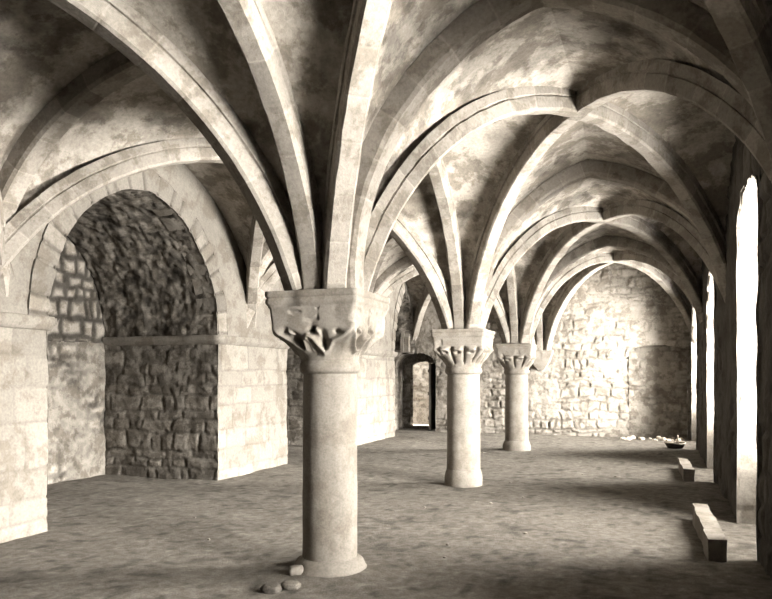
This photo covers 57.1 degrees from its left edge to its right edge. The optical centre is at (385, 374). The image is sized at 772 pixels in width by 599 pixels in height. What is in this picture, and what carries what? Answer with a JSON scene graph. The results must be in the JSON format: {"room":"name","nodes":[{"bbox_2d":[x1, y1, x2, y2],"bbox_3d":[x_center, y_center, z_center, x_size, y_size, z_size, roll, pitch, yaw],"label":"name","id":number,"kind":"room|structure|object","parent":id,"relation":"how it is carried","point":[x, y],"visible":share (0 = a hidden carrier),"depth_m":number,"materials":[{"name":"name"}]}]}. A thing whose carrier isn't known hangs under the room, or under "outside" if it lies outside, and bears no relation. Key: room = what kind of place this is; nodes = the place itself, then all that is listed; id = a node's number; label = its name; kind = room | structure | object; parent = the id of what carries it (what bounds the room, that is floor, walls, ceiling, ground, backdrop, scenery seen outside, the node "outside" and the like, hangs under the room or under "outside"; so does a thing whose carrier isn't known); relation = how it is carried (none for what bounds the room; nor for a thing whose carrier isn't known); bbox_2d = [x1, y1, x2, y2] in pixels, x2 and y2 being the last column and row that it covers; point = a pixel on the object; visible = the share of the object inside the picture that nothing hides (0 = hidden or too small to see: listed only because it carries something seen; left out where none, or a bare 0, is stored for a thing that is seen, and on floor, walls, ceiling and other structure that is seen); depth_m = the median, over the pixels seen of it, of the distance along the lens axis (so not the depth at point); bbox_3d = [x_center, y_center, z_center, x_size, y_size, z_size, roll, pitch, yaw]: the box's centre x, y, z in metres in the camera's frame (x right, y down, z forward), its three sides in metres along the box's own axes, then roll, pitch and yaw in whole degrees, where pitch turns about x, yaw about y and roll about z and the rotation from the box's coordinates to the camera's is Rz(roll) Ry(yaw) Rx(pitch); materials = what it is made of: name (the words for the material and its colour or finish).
{"room":"vaulted abbey hall","nodes":[
{"label":"vaulted abbey hall","id":0,"kind":"room"},
{"bbox_2d":[47,237,207,484],"bbox_3d":[-3.728,-0.485,11.456,1.002,4.061,17.247,0,0,24],"label":"wall","id":1,"kind":"structure","parent":0,"point":[76,352],"depth_m":10.04,"materials":[{"name":"stone"}]},
{"bbox_2d":[0,164,411,350],"bbox_3d":[-0.466,-0.910,7.474,10.600,5.000,23.500,0,0,19],"label":"wall","id":2,"kind":"structure","parent":0,"point":[232,269],"depth_m":9.91,"materials":[{"name":"beige stone"}]},
{"bbox_2d":[27,169,227,334],"bbox_3d":[-2.999,-1.516,8.548,0.345,1.922,3.552,0,0,19],"label":"arch","id":3,"kind":"object","parent":2,"relation":"attached to","point":[43,276],"visible":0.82,"depth_m":8.57,"materials":[{"name":"beige stone"}]},
{"bbox_2d":[392,283,417,353],"bbox_3d":[0.359,-1.466,18.126,0.344,1.822,2.150,0,0,19],"label":"arch","id":4,"kind":"object","parent":2,"relation":"attached to","point":[400,294],"visible":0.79,"depth_m":17.83,"materials":[{"name":"beige stone"}]},
{"bbox_2d":[66,189,414,353],"bbox_3d":[-2.965,-1.401,11.155,1.961,1.693,17.048,0,0,19],"label":"vault","id":5,"kind":"object","parent":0,"point":[144,285],"visible":0.32,"depth_m":9.99,"materials":[{"name":"grey stone"}]},
{"bbox_2d":[0,428,771,598],"bbox_3d":[-0.209,1.471,7.755,9.700,0.081,23.200,0,0,19],"label":"floor","id":6,"kind":"structure","parent":0,"point":[107,536],"depth_m":6.68,"materials":[{"name":"grey stone"}]},
{"bbox_2d":[0,312,56,542],"bbox_3d":[-4.404,0.483,6.708,2.196,2.094,1.465,0,0,19],"label":"wall pier","id":7,"kind":"object","parent":6,"relation":"on","point":[24,370],"visible":1,"depth_m":6.56,"materials":[{"name":"beige stone"}]},
{"bbox_2d":[103,335,289,480],"bbox_3d":[-2.903,0.483,11.257,2.020,2.094,2.231,0,0,19],"label":"wall pier","id":8,"kind":"object","parent":6,"relation":"on","point":[202,407],"visible":0.98,"depth_m":10.35,"materials":[{"name":"beige stone"}]},
{"bbox_2d":[260,583,281,593],"bbox_3d":[-0.790,1.472,4.886,0.139,0.063,0.112,0,0,19],"label":"loose stone","id":9,"kind":"object","parent":6,"relation":"on","point":[267,588],"visible":0.99,"depth_m":4.84,"materials":[{"name":"beige stone"}]},
{"bbox_2d":[281,580,300,589],"bbox_3d":[-0.662,1.467,4.947,0.123,0.055,0.098,0,0,19],"label":"loose stone","id":10,"kind":"object","parent":6,"relation":"on","point":[287,584],"visible":0.99,"depth_m":4.91,"materials":[{"name":"beige stone"}]},
{"bbox_2d":[289,565,303,575],"bbox_3d":[-0.657,1.434,5.205,0.102,0.076,0.081,0,0,-9],"label":"loose stone","id":11,"kind":"object","parent":6,"relation":"on","point":[294,569],"visible":0.97,"depth_m":5.17,"materials":[{"name":"beige stone"}]},
{"bbox_2d":[265,287,389,577],"bbox_3d":[-0.426,0.455,5.395,0.723,2.130,0.721,0,0,19],"label":"stone column","id":12,"kind":"structure","parent":6,"relation":"on","point":[329,330],"depth_m":5.20,"materials":[{"name":"beige stone"}]},
{"bbox_2d":[0,51,302,289],"bbox_3d":[-2.189,-1.735,6.011,3.766,2.276,0.247,0,0,19],"label":"rib","id":13,"kind":"object","parent":12,"relation":"on","point":[115,70],"visible":0.4,"depth_m":6.19,"materials":[{"name":"stone"}]},
{"bbox_2d":[48,0,302,290],"bbox_3d":[-2.949,-1.652,3.650,5.887,2.083,0.188,0,0,-35],"label":"rib","id":14,"kind":"object","parent":12,"relation":"on","point":[116,22],"visible":0.92,"depth_m":4.80,"materials":[{"name":"stone"}]},
{"bbox_2d":[246,213,263,327],"bbox_3d":[-1.316,-1.593,8.319,0.188,1.966,5.857,0,0,-17],"label":"rib","id":15,"kind":"object","parent":12,"relation":"on","point":[256,240],"visible":0.21,"depth_m":10.28,"materials":[{"name":"stone"}]},
{"bbox_2d":[218,0,322,289],"bbox_3d":[-1.209,-1.643,3.234,0.178,2.067,4.488,0,0,19],"label":"rib","id":16,"kind":"object","parent":12,"relation":"on","point":[249,24],"visible":0.9,"depth_m":4.69,"materials":[{"name":"stone"}]},
{"bbox_2d":[321,0,392,288],"bbox_3d":[0.328,-1.651,2.519,0.260,2.084,5.752,0,0,-14],"label":"rib","id":17,"kind":"object","parent":12,"relation":"on","point":[369,18],"visible":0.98,"depth_m":4.59,"materials":[{"name":"stone"}]},
{"bbox_2d":[364,86,726,290],"bbox_3d":[2.051,-1.698,7.131,5.867,2.175,0.211,0,0,-35],"label":"rib","id":18,"kind":"object","parent":12,"relation":"on","point":[522,100],"visible":0.8,"depth_m":6.57,"materials":[{"name":"stone"}]},
{"bbox_2d":[347,0,751,289],"bbox_3d":[1.234,-1.730,4.813,3.646,2.278,0.247,0,0,19],"label":"rib","id":19,"kind":"object","parent":12,"relation":"on","point":[686,23],"visible":0.6,"depth_m":4.97,"materials":[{"name":"stone"}]},
{"bbox_2d":[286,349,397,444],"bbox_3d":[-1.126,0.483,16.338,2.017,2.092,2.813,0,0,19],"label":"wall pier","id":20,"kind":"object","parent":6,"relation":"on","point":[376,375],"visible":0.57,"depth_m":15.57,"materials":[{"name":"beige stone"}]},
{"bbox_2d":[431,328,494,487],"bbox_3d":[1.060,0.450,9.715,0.766,2.120,0.762,0,0,19],"label":"stone column","id":21,"kind":"structure","parent":6,"relation":"on","point":[463,352],"depth_m":9.50,"materials":[{"name":"beige stone"}]},
{"bbox_2d":[0,137,452,328],"bbox_3d":[-1.435,-1.591,7.976,5.855,1.965,0.189,0,0,-35],"label":"rib","id":22,"kind":"object","parent":21,"relation":"on","point":[86,180],"visible":0.65,"depth_m":7.13,"materials":[{"name":"stone"}]},
{"bbox_2d":[259,241,452,328],"bbox_3d":[-0.680,-1.734,10.325,3.770,2.273,0.247,0,0,19],"label":"rib","id":23,"kind":"object","parent":21,"relation":"on","point":[267,257],"visible":0.04,"depth_m":10.64,"materials":[{"name":"stone"}]},
{"bbox_2d":[369,234,395,292],"bbox_3d":[0.206,-1.648,12.660,0.189,2.079,5.910,0,0,-16],"label":"rib","id":24,"kind":"object","parent":21,"relation":"on","point":[390,241],"visible":0.13,"depth_m":13.70,"materials":[{"name":"stone"}]},
{"bbox_2d":[429,158,465,328],"bbox_3d":[0.305,-1.726,7.558,0.178,2.233,4.460,0,0,19],"label":"rib","id":25,"kind":"object","parent":21,"relation":"on","point":[438,175],"visible":0.32,"depth_m":9.03,"materials":[{"name":"stone"}]},
{"bbox_2d":[466,159,694,328],"bbox_3d":[2.799,-1.732,9.107,3.768,2.270,0.247,0,0,19],"label":"rib","id":26,"kind":"object","parent":21,"relation":"on","point":[650,184],"visible":0.44,"depth_m":9.13,"materials":[{"name":"stone"}]},
{"bbox_2d":[483,206,702,328],"bbox_3d":[3.625,-1.638,11.449,5.975,2.060,0.212,0,0,-34],"label":"rib","id":27,"kind":"object","parent":21,"relation":"on","point":[647,231],"visible":0.73,"depth_m":11.12,"materials":[{"name":"stone"}]},
{"bbox_2d":[465,59,771,328],"bbox_3d":[1.902,-1.696,6.828,0.260,2.170,5.802,0,0,-15],"label":"rib","id":28,"kind":"object","parent":21,"relation":"on","point":[691,84],"visible":0.91,"depth_m":6.33,"materials":[{"name":"stone"}]},
{"bbox_2d":[496,343,536,450],"bbox_3d":[2.592,0.450,14.084,0.745,2.120,0.748,0,0,19],"label":"stone column","id":29,"kind":"structure","parent":6,"relation":"on","point":[516,359],"depth_m":13.87,"materials":[{"name":"beige stone"}]},
{"bbox_2d":[373,256,510,343],"bbox_3d":[0.850,-1.682,14.695,3.762,2.154,0.247,0,0,19],"label":"rib","id":30,"kind":"object","parent":29,"relation":"on","point":[400,265],"visible":0.17,"depth_m":14.87,"materials":[{"name":"stone"}]},
{"bbox_2d":[506,267,518,343],"bbox_3d":[1.826,-1.729,11.900,0.179,2.238,4.522,0,0,19],"label":"rib","id":31,"kind":"object","parent":29,"relation":"on","point":[511,278],"visible":0.22,"depth_m":13.62,"materials":[{"name":"stone"}]},
{"bbox_2d":[536,313,543,349],"bbox_3d":[3.236,-1.725,15.925,0.178,2.230,3.798,0,0,19],"label":"rib","id":32,"kind":"object","parent":29,"relation":"on","point":[540,329],"visible":0.1,"depth_m":17.46,"materials":[{"name":"stone"}]},
{"bbox_2d":[528,235,679,342],"bbox_3d":[4.387,-1.684,13.456,3.873,2.148,0.246,0,0,19],"label":"rib","id":33,"kind":"object","parent":29,"relation":"on","point":[633,245],"visible":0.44,"depth_m":13.46,"materials":[{"name":"stone"}]},
{"bbox_2d":[519,199,725,342],"bbox_3d":[3.477,-1.639,11.152,0.257,2.060,5.915,0,0,-16],"label":"rib","id":34,"kind":"object","parent":29,"relation":"on","point":[641,207],"visible":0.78,"depth_m":11.15,"materials":[{"name":"stone"}]},
{"bbox_2d":[664,435,685,448],"bbox_3d":[5.833,1.345,14.327,0.416,0.264,0.321,0,0,19],"label":"basket","id":35,"kind":"object","parent":6,"relation":"on","point":[679,444],"visible":1,"depth_m":14.23,"materials":[{"name":"brown wicker"}]},
{"bbox_2d":[678,458,694,481],"bbox_3d":[4.474,1.421,10.593,0.159,0.219,1.358,0,0,19],"label":"stone bench","id":36,"kind":"object","parent":6,"relation":"on","point":[685,468],"visible":0.93,"depth_m":10.03,"materials":[{"name":"beige stone"}]},
{"bbox_2d":[692,503,726,561],"bbox_3d":[2.933,1.418,6.473,0.160,0.218,1.663,0,0,19],"label":"stone bench","id":37,"kind":"object","parent":6,"relation":"on","point":[710,533],"visible":0.9,"depth_m":5.99,"materials":[{"name":"beige stone"}]},
{"bbox_3d":[-1.972,0.450,1.060,0.762,2.120,0.755,0,0,19],"label":"stone column","id":38,"kind":"structure","parent":6,"relation":"on","visible":0},
{"bbox_2d":[0,191,10,296],"bbox_3d":[-2.830,-1.654,3.990,0.188,2.089,5.888,0,0,-16],"label":"rib","id":39,"kind":"object","parent":38,"relation":"on","point":[5,277],"visible":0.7,"depth_m":6.44,"materials":[{"name":"stone"}]},
{"bbox_2d":[703,0,771,158],"bbox_3d":[0.478,-1.653,2.826,5.819,2.090,0.211,0,0,-36],"label":"rib","id":40,"kind":"object","parent":38,"relation":"on","point":[745,26],"visible":1,"depth_m":3.90,"materials":[{"name":"stone"}]},
{"bbox_2d":[0,0,771,330],"bbox_3d":[-0.449,-1.999,7.521,10.600,2.823,23.400,0,0,19],"label":"ceiling","id":41,"kind":"structure","parent":0,"point":[43,47],"depth_m":6.02,"materials":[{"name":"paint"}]},
{"bbox_2d":[246,263,510,343],"bbox_3d":[0.089,-1.649,12.319,5.912,2.075,0.188,0,0,-35],"label":"rib","id":42,"kind":"object","parent":41,"relation":"attached to","point":[271,276],"visible":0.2,"depth_m":13.64,"materials":[{"name":"stone"}]},
{"bbox_2d":[412,287,430,340],"bbox_3d":[1.597,-1.646,16.681,0.188,2.075,5.333,0,0,-21],"label":"rib","id":43,"kind":"object","parent":41,"relation":"attached to","point":[424,300],"visible":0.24,"depth_m":18.43,"materials":[{"name":"stone"}]},
{"bbox_2d":[378,266,535,343],"bbox_3d":[1.488,-1.645,16.359,5.336,2.071,0.188,0,0,-30],"label":"rib","id":44,"kind":"object","parent":41,"relation":"attached to","point":[411,272],"visible":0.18,"depth_m":15.57,"materials":[{"name":"stone"}]},
{"bbox_2d":[400,330,544,352],"bbox_3d":[2.243,-1.766,18.339,3.884,2.377,0.203,0,0,19],"label":"rib","id":45,"kind":"object","parent":41,"relation":"attached to","point":[405,337],"visible":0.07,"depth_m":18.85,"materials":[{"name":"stone"}]},
{"bbox_2d":[531,253,691,342],"bbox_3d":[5.094,-1.637,15.442,5.481,2.052,0.211,0,0,-29],"label":"rib","id":46,"kind":"object","parent":41,"relation":"attached to","point":[679,298],"visible":0.6,"depth_m":15.36,"materials":[{"name":"stone"}]},
{"bbox_2d":[543,250,701,349],"bbox_3d":[4.957,-1.636,15.167,0.247,2.054,5.415,0,0,-22],"label":"rib","id":47,"kind":"object","parent":41,"relation":"attached to","point":[576,281],"visible":0.55,"depth_m":16.31,"materials":[{"name":"stone"}]},
{"bbox_2d":[413,362,428,424],"bbox_3d":[1.354,0.236,21.141,9.016,2.708,3.100,0,0,19],"label":"wall","id":48,"kind":"structure","parent":0,"point":[420,370],"depth_m":22.04,"materials":[{"name":"stone"}]},
{"bbox_2d":[395,263,691,438],"bbox_3d":[4.002,-0.861,17.814,8.615,4.820,0.252,0,0,19],"label":"wall","id":49,"kind":"structure","parent":0,"point":[643,389],"depth_m":17.26,"materials":[{"name":"stone"}]},
{"bbox_2d":[395,353,435,430],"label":"doorway","id":50,"kind":"structure","parent":49,"relation":"in","point":[404,364],"depth_m":19.51,"materials":[{"name":"grey stone"}]},
{"bbox_2d":[533,350,553,369],"bbox_3d":[3.848,-0.370,17.672,0.621,0.480,0.299,0,0,19],"label":"corbel","id":51,"kind":"object","parent":49,"relation":"attached to","point":[543,357],"visible":0.76,"depth_m":17.57,"materials":[{"name":"stone"}]},
{"bbox_2d":[690,134,771,578],"bbox_3d":[3.701,-0.909,6.073,1.513,5.016,23.613,0,0,20],"label":"wall","id":52,"kind":"structure","parent":0,"point":[743,165],"depth_m":7.51,"materials":[{"name":"stone"}]},
{"bbox_2d":[691,306,698,449],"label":"window","id":53,"kind":"structure","parent":52,"relation":"in","point":[694,330],"depth_m":15.90,"materials":[{"name":"white glass"}]},
{"bbox_2d":[706,271,716,481],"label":"window","id":54,"kind":"structure","parent":52,"relation":"in","point":[710,311],"depth_m":11.22,"materials":[{"name":"white glass"}]},
{"bbox_2d":[736,175,763,560],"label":"window","id":55,"kind":"structure","parent":52,"relation":"in","point":[748,270],"depth_m":7.09,"materials":[{"name":"white glass"}]}
]}

